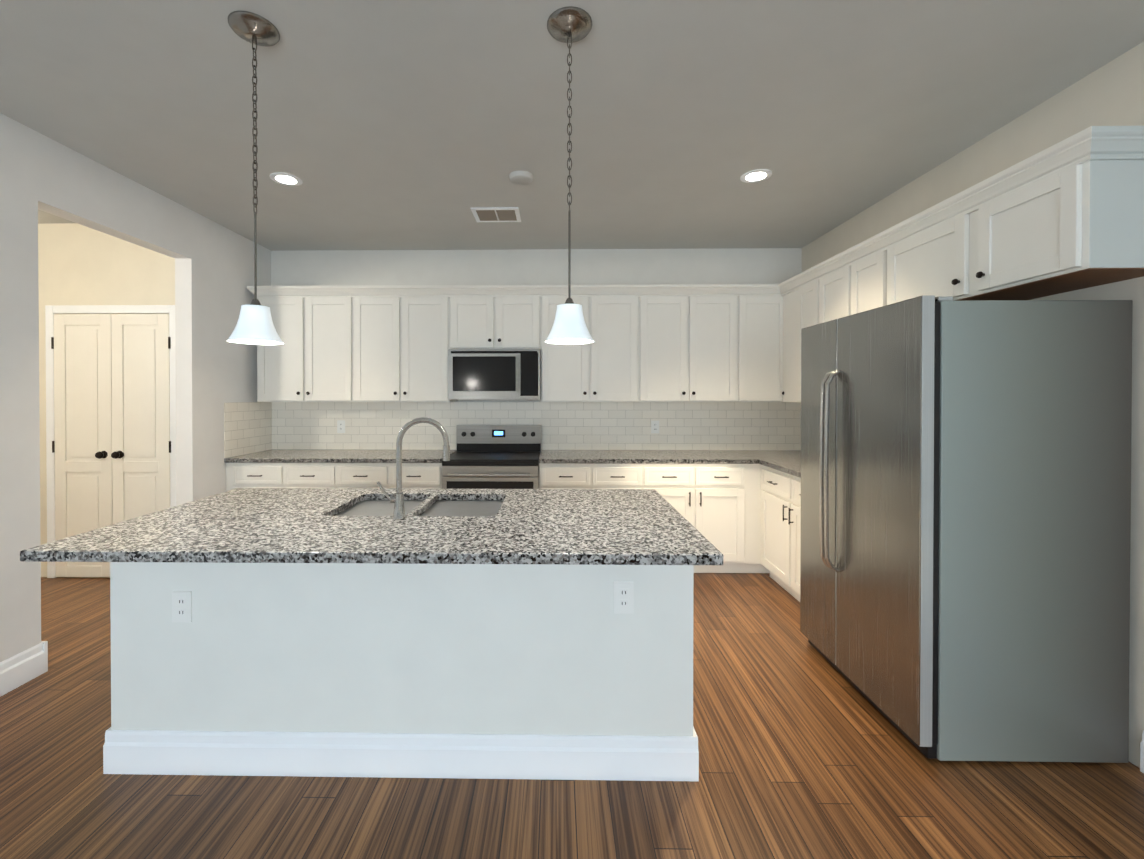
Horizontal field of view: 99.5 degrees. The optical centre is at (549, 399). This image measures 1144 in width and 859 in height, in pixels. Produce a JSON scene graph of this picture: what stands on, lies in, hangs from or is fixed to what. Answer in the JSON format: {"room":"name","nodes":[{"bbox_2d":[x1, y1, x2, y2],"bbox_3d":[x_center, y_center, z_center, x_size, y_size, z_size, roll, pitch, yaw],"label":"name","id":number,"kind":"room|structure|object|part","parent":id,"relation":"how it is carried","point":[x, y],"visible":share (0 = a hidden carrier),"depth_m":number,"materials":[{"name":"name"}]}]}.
{"room":"kitchen","nodes":[
{"label":"kitchen","id":0,"kind":"room"},
{"bbox_2d":[38,223,174,577],"bbox_3d":[-3.842,0.010,3.817,2.310,2.747,0.120,0,0,1],"label":"wall","id":1,"kind":"structure","parent":0,"point":[78,264],"depth_m":3.73,"materials":[{"name":"paint"}]},
{"bbox_2d":[45,305,175,577],"bbox_3d":[-3.373,0.329,3.742,1.030,2.110,0.019,0,0,1],"label":"door frame","id":2,"kind":"structure","parent":1,"relation":"in","point":[51,311],"depth_m":3.73,"materials":[{"name":"paint"}]},
{"bbox_2d":[54,314,169,576],"bbox_3d":[-3.373,0.356,3.741,0.900,2.031,0.018,0,0,1],"label":"closet doors","id":3,"kind":"structure","parent":1,"relation":"in","point":[111,383],"depth_m":3.73,"materials":[{"name":"paint"}]},
{"bbox_2d":[51,337,170,458],"bbox_3d":[-3.373,0.364,3.708,0.928,1.690,0.060,0,0,1],"label":"hardware piece","id":4,"kind":"object","parent":3,"relation":"attached to","point":[114,455],"visible":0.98,"depth_m":3.72,"materials":[{"name":"black metal"}]},
{"bbox_2d":[0,113,270,661],"bbox_3d":[-2.676,0.033,0.649,0.120,2.747,7.620,0,0,1],"label":"wall","id":5,"kind":"structure","parent":0,"point":[214,279],"depth_m":2.73,"materials":[{"name":"paint"}]},
{"bbox_2d":[0,641,47,696],"bbox_3d":[-2.639,1.336,-0.334,0.046,0.155,5.636,0,0,1],"label":"baseboard","id":6,"kind":"structure","parent":5,"relation":"attached to","point":[22,668],"depth_m":2.37,"materials":[{"name":"paint"}]},
{"bbox_2d":[224,402,271,457],"bbox_3d":[-2.557,0.241,4.123,0.008,0.438,0.610,0,0,1],"label":"backsplash","id":7,"kind":"structure","parent":5,"relation":"attached to","point":[251,427],"depth_m":4.10,"materials":[{"name":"tile"}]},
{"bbox_2d":[271,248,801,450],"bbox_3d":[-0.137,0.005,4.479,5.077,2.747,0.120,0,0,1],"label":"wall","id":8,"kind":"structure","parent":0,"point":[539,267],"depth_m":4.41,"materials":[{"name":"paint"}]},
{"bbox_2d":[251,286,362,401],"bbox_3d":[-2.041,-0.469,4.271,0.895,0.978,0.346,0,0,1],"label":"upper cabinet","id":9,"kind":"object","parent":8,"relation":"attached to","point":[320,328],"depth_m":4.10,"materials":[{"name":"paint"}]},
{"bbox_2d":[337,420,344,432],"bbox_3d":[-1.907,0.249,4.437,0.072,0.116,0.006,0,0,1],"label":"outlet","id":10,"kind":"object","parent":8,"relation":"attached to","point":[341,426],"depth_m":4.44,"materials":[{"name":"plastic"}]},
{"bbox_2d":[363,285,457,401],"bbox_3d":[-1.286,-0.469,4.259,0.890,0.978,0.346,0,0,1],"label":"upper cabinet","id":11,"kind":"object","parent":8,"relation":"attached to","point":[407,328],"depth_m":4.09,"materials":[{"name":"paint"}]},
{"bbox_2d":[451,285,542,349],"bbox_3d":[-0.455,-0.691,4.244,0.772,0.534,0.346,0,0,1],"label":"upper cabinet","id":12,"kind":"object","parent":8,"relation":"attached to","point":[482,316],"depth_m":4.08,"materials":[{"name":"paint"}]},
{"bbox_2d":[448,349,540,399],"bbox_3d":[-0.455,-0.211,4.194,0.766,0.418,0.432,0,0,1],"label":"microwave","id":13,"kind":"object","parent":12,"relation":"attached to","point":[494,374],"visible":0.94,"depth_m":4.02,"materials":[{"name":"silver metal"}]},
{"bbox_2d":[272,402,799,449],"bbox_3d":[-0.138,0.239,4.416,4.835,0.438,0.007,0,0,1],"label":"backsplash","id":14,"kind":"structure","parent":8,"relation":"attached to","point":[295,425],"depth_m":4.41,"materials":[{"name":"tile"}]},
{"bbox_2d":[541,284,650,401],"bbox_3d":[0.378,-0.469,4.232,0.894,0.978,0.346,0,0,1],"label":"upper cabinet","id":15,"kind":"object","parent":8,"relation":"attached to","point":[616,367],"depth_m":4.07,"materials":[{"name":"paint"}]},
{"bbox_2d":[651,421,658,432],"bbox_3d":[0.963,0.249,4.392,0.072,0.116,0.006,0,0,1],"label":"outlet","id":16,"kind":"object","parent":8,"relation":"attached to","point":[654,424],"depth_m":4.39,"materials":[{"name":"plastic"}]},
{"bbox_2d":[651,284,750,401],"bbox_3d":[1.168,-0.469,4.220,0.962,0.978,0.346,0,0,1],"label":"upper cabinet","id":17,"kind":"object","parent":8,"relation":"attached to","point":[699,331],"depth_m":4.05,"materials":[{"name":"paint"}]},
{"bbox_2d":[747,284,778,401],"bbox_3d":[1.746,-0.469,4.211,0.470,0.978,0.346,0,0,1],"label":"upper cabinet","id":18,"kind":"object","parent":8,"relation":"attached to","point":[763,316],"depth_m":4.05,"materials":[{"name":"paint"}]},
{"bbox_2d":[0,573,1143,858],"bbox_3d":[-1.413,1.436,0.639,7.507,0.060,7.860,0,0,1],"label":"floor","id":19,"kind":"structure","parent":0,"point":[806,749],"depth_m":1.71,"materials":[{"name":"brown wood"}]},
{"bbox_2d":[224,461,343,490],"bbox_3d":[-2.081,0.938,4.134,0.955,0.884,0.641,0,0,1],"label":"base cabinet","id":20,"kind":"object","parent":19,"relation":"on","point":[239,474],"depth_m":3.82,"materials":[{"name":"paint"}]},
{"bbox_2d":[224,449,456,460],"bbox_3d":[-1.699,0.478,4.123,1.720,0.036,0.644,0,0,1],"label":"countertop","id":21,"kind":"structure","parent":20,"relation":"on","point":[273,454],"depth_m":4.00,"materials":[{"name":"grey stone"}]},
{"bbox_2d":[344,453,452,488],"bbox_3d":[-1.295,0.938,4.122,0.907,0.884,0.641,0,0,1],"label":"base cabinet","id":22,"kind":"object","parent":19,"relation":"on","point":[357,474],"depth_m":3.80,"materials":[{"name":"paint"}]},
{"bbox_2d":[103,565,698,780],"bbox_3d":[-0.552,0.952,2.164,2.212,0.885,0.756,0,0,1],"label":"kitchen island","id":23,"kind":"object","parent":19,"relation":"on","point":[398,631],"depth_m":1.80,"materials":[{"name":"paint"}]},
{"bbox_2d":[20,489,722,564],"bbox_3d":[-0.561,0.493,2.043,2.222,0.035,1.052,0,0,1],"label":"island countertop","id":24,"kind":"structure","parent":23,"relation":"on","point":[235,526],"depth_m":1.73,"materials":[{"name":"grey stone"}]},
{"bbox_2d":[376,417,451,520],"bbox_3d":[-0.546,0.274,1.958,0.273,0.404,0.103,0,0,1],"label":"faucet","id":25,"kind":"object","parent":24,"relation":"on","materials":[{"name":"silver metal"}]},
{"bbox_2d":[336,497,503,516],"bbox_3d":[-0.576,0.609,2.212,0.776,0.222,0.511,0,0,1],"label":"sink","id":26,"kind":"object","parent":24,"relation":"in","point":[461,506],"depth_m":2.29,"materials":[{"name":"silver metal"}]},
{"bbox_3d":[-0.552,1.318,2.167,2.212,0.155,0.756,0,0,1],"label":"baseboard","id":27,"kind":"part","parent":23,"relation":"part of","materials":[{"name":"paint"}]},
{"bbox_2d":[442,425,540,488],"bbox_3d":[-0.457,0.806,4.070,0.760,1.150,0.695,0,0,1],"label":"range","id":28,"kind":"object","parent":19,"relation":"on","point":[495,457],"visible":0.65,"depth_m":3.85,"materials":[{"name":"silver metal"}]},
{"bbox_2d":[539,458,655,489],"bbox_3d":[0.367,0.939,4.096,0.880,0.884,0.641,0,0,1],"label":"base cabinet","id":29,"kind":"object","parent":19,"relation":"on","point":[552,474],"depth_m":3.78,"materials":[{"name":"paint"}]},
{"bbox_2d":[656,461,747,572],"bbox_3d":[1.093,0.939,4.084,0.860,0.884,0.641,0,0,1],"label":"base cabinet","id":30,"kind":"object","parent":19,"relation":"on","point":[740,510],"depth_m":3.77,"materials":[{"name":"paint"}]},
{"bbox_2d":[540,450,759,460],"bbox_3d":[0.778,0.479,4.084,1.705,0.036,0.644,0,0,1],"label":"countertop","id":31,"kind":"structure","parent":30,"relation":"on","point":[546,455],"depth_m":4.00,"materials":[{"name":"grey stone"}]},
{"bbox_2d":[756,461,800,601],"bbox_3d":[1.940,0.945,3.272,0.640,0.884,1.000,0,0,1],"label":"base cabinet","id":32,"kind":"object","parent":19,"relation":"on","point":[778,493],"depth_m":3.44,"materials":[{"name":"paint"}]},
{"bbox_2d":[732,450,800,476],"bbox_3d":[1.944,0.482,3.576,0.642,0.036,1.624,0,0,1],"label":"countertop","id":33,"kind":"structure","parent":32,"relation":"on","point":[788,460],"depth_m":3.81,"materials":[{"name":"grey stone"}]},
{"bbox_2d":[800,295,1132,762],"bbox_3d":[1.785,0.497,2.298,0.864,1.795,0.912,0,0,1],"label":"fridge","id":34,"kind":"object","parent":19,"relation":"on","point":[965,530],"visible":1,"depth_m":1.85,"materials":[{"name":"metal"}]},
{"bbox_2d":[0,0,1143,250],"bbox_3d":[-1.413,-1.371,0.619,7.507,0.060,7.860,0,0,1],"label":"ceiling","id":35,"kind":"structure","parent":0,"point":[406,124],"depth_m":2.22,"materials":[{"name":"paint"}]},
{"bbox_2d":[227,10,283,344],"bbox_3d":[-1.071,-0.779,1.762,0.180,1.140,0.180,0,0,1],"label":"pendant light","id":36,"kind":"object","parent":35,"relation":"hanging from","point":[254,325],"visible":1,"depth_m":1.74,"materials":[{"name":"white glass"}]},
{"bbox_3d":[-1.071,-0.274,1.766,0.180,0.131,0.180,0,0,1],"label":"lamp shade","id":37,"kind":"part","parent":36,"relation":"part of","materials":[{"name":"white glass"}]},
{"bbox_2d":[270,173,302,185],"bbox_3d":[-1.619,-1.355,2.982,0.180,0.006,0.180,0,0,1],"label":"recessed light","id":38,"kind":"object","parent":35,"relation":"in","point":[287,179],"visible":1,"depth_m":2.98,"materials":[{"name":"paint"}]},
{"bbox_2d":[471,207,520,221],"bbox_3d":[-0.385,-1.358,3.563,0.340,0.008,0.270,0,0,1],"label":"ceiling vent","id":39,"kind":"object","parent":35,"relation":"in","point":[501,214],"visible":1,"depth_m":3.55,"materials":[{"name":"metal"}]},
{"bbox_2d":[509,170,532,184],"bbox_3d":[-0.170,-1.341,2.939,0.148,0.033,0.148,0,0,1],"label":"smoke detector","id":40,"kind":"object","parent":35,"relation":"attached to","point":[520,177],"visible":1,"depth_m":2.90,"materials":[{"name":"plastic"}]},
{"bbox_2d":[545,6,593,343],"bbox_3d":[0.073,-0.778,1.744,0.180,1.140,0.180,0,0,1],"label":"pendant light","id":41,"kind":"object","parent":35,"relation":"hanging from","point":[570,24],"visible":1,"depth_m":1.72,"materials":[{"name":"white glass"}]},
{"bbox_3d":[0.073,-0.274,1.748,0.180,0.131,0.180,0,0,1],"label":"lamp shade","id":42,"kind":"part","parent":41,"relation":"part of","materials":[{"name":"white glass"}]},
{"bbox_2d":[740,169,771,182],"bbox_3d":[1.255,-1.354,2.937,0.180,0.006,0.180,0,0,1],"label":"recessed light","id":43,"kind":"object","parent":35,"relation":"in","point":[757,175],"visible":1,"depth_m":2.92,"materials":[{"name":"paint"}]},
{"bbox_2d":[802,42,1143,767],"bbox_3d":[2.280,0.033,0.570,0.120,2.747,7.620,0,0,1],"label":"wall","id":44,"kind":"structure","parent":0,"point":[1110,93],"depth_m":2.03,"materials":[{"name":"paint"}]},
{"bbox_2d":[779,274,798,402],"bbox_3d":[2.094,-0.466,3.871,0.352,0.978,0.368,0,0,1],"label":"upper cabinet","id":45,"kind":"object","parent":44,"relation":"attached to","point":[788,289],"depth_m":3.92,"materials":[{"name":"paint"}]},
{"bbox_2d":[800,403,800,449],"bbox_3d":[2.263,0.245,3.557,0.008,0.438,1.590,0,0,1],"label":"backsplash","id":46,"kind":"structure","parent":44,"relation":"attached to","point":[800,403],"depth_m":4.37,"materials":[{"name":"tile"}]},
{"bbox_2d":[799,268,810,402],"bbox_3d":[2.092,-0.464,3.561,0.346,0.978,0.368,0,0,1],"label":"upper cabinet","id":47,"kind":"object","parent":44,"relation":"attached to","point":[805,276],"depth_m":3.66,"materials":[{"name":"paint"}]},
{"bbox_2d":[811,254,838,325],"bbox_3d":[2.087,-0.462,3.263,0.346,0.978,0.511,0,0,1],"label":"upper cabinet","id":48,"kind":"object","parent":44,"relation":"attached to","point":[824,275],"depth_m":3.36,"materials":[{"name":"paint"}]},
{"bbox_2d":[839,232,882,317],"bbox_3d":[2.082,-0.460,2.949,0.346,0.978,0.398,0,0,1],"label":"upper cabinet","id":49,"kind":"object","parent":44,"relation":"attached to","point":[860,265],"depth_m":2.97,"materials":[{"name":"paint"}]},
{"bbox_2d":[883,189,1034,305],"bbox_3d":[2.074,-0.708,2.461,0.346,0.473,0.575,0,0,1],"label":"upper cabinet","id":50,"kind":"object","parent":44,"relation":"attached to","point":[923,252],"depth_m":2.43,"materials":[{"name":"paint"}]},
{"bbox_2d":[963,126,1143,297],"bbox_3d":[2.066,-0.705,1.941,0.346,0.473,0.465,0,0,1],"label":"upper cabinet","id":51,"kind":"object","parent":44,"relation":"attached to","point":[1065,215],"depth_m":1.81,"materials":[{"name":"paint"}]},
{"bbox_2d":[1140,730,1143,772],"bbox_3d":[2.192,1.339,-0.703,0.016,0.155,5.050,0,0,1],"label":"baseboard","id":52,"kind":"structure","parent":44,"relation":"attached to","point":[1142,743],"depth_m":1.82,"materials":[{"name":"paint"}]}
]}

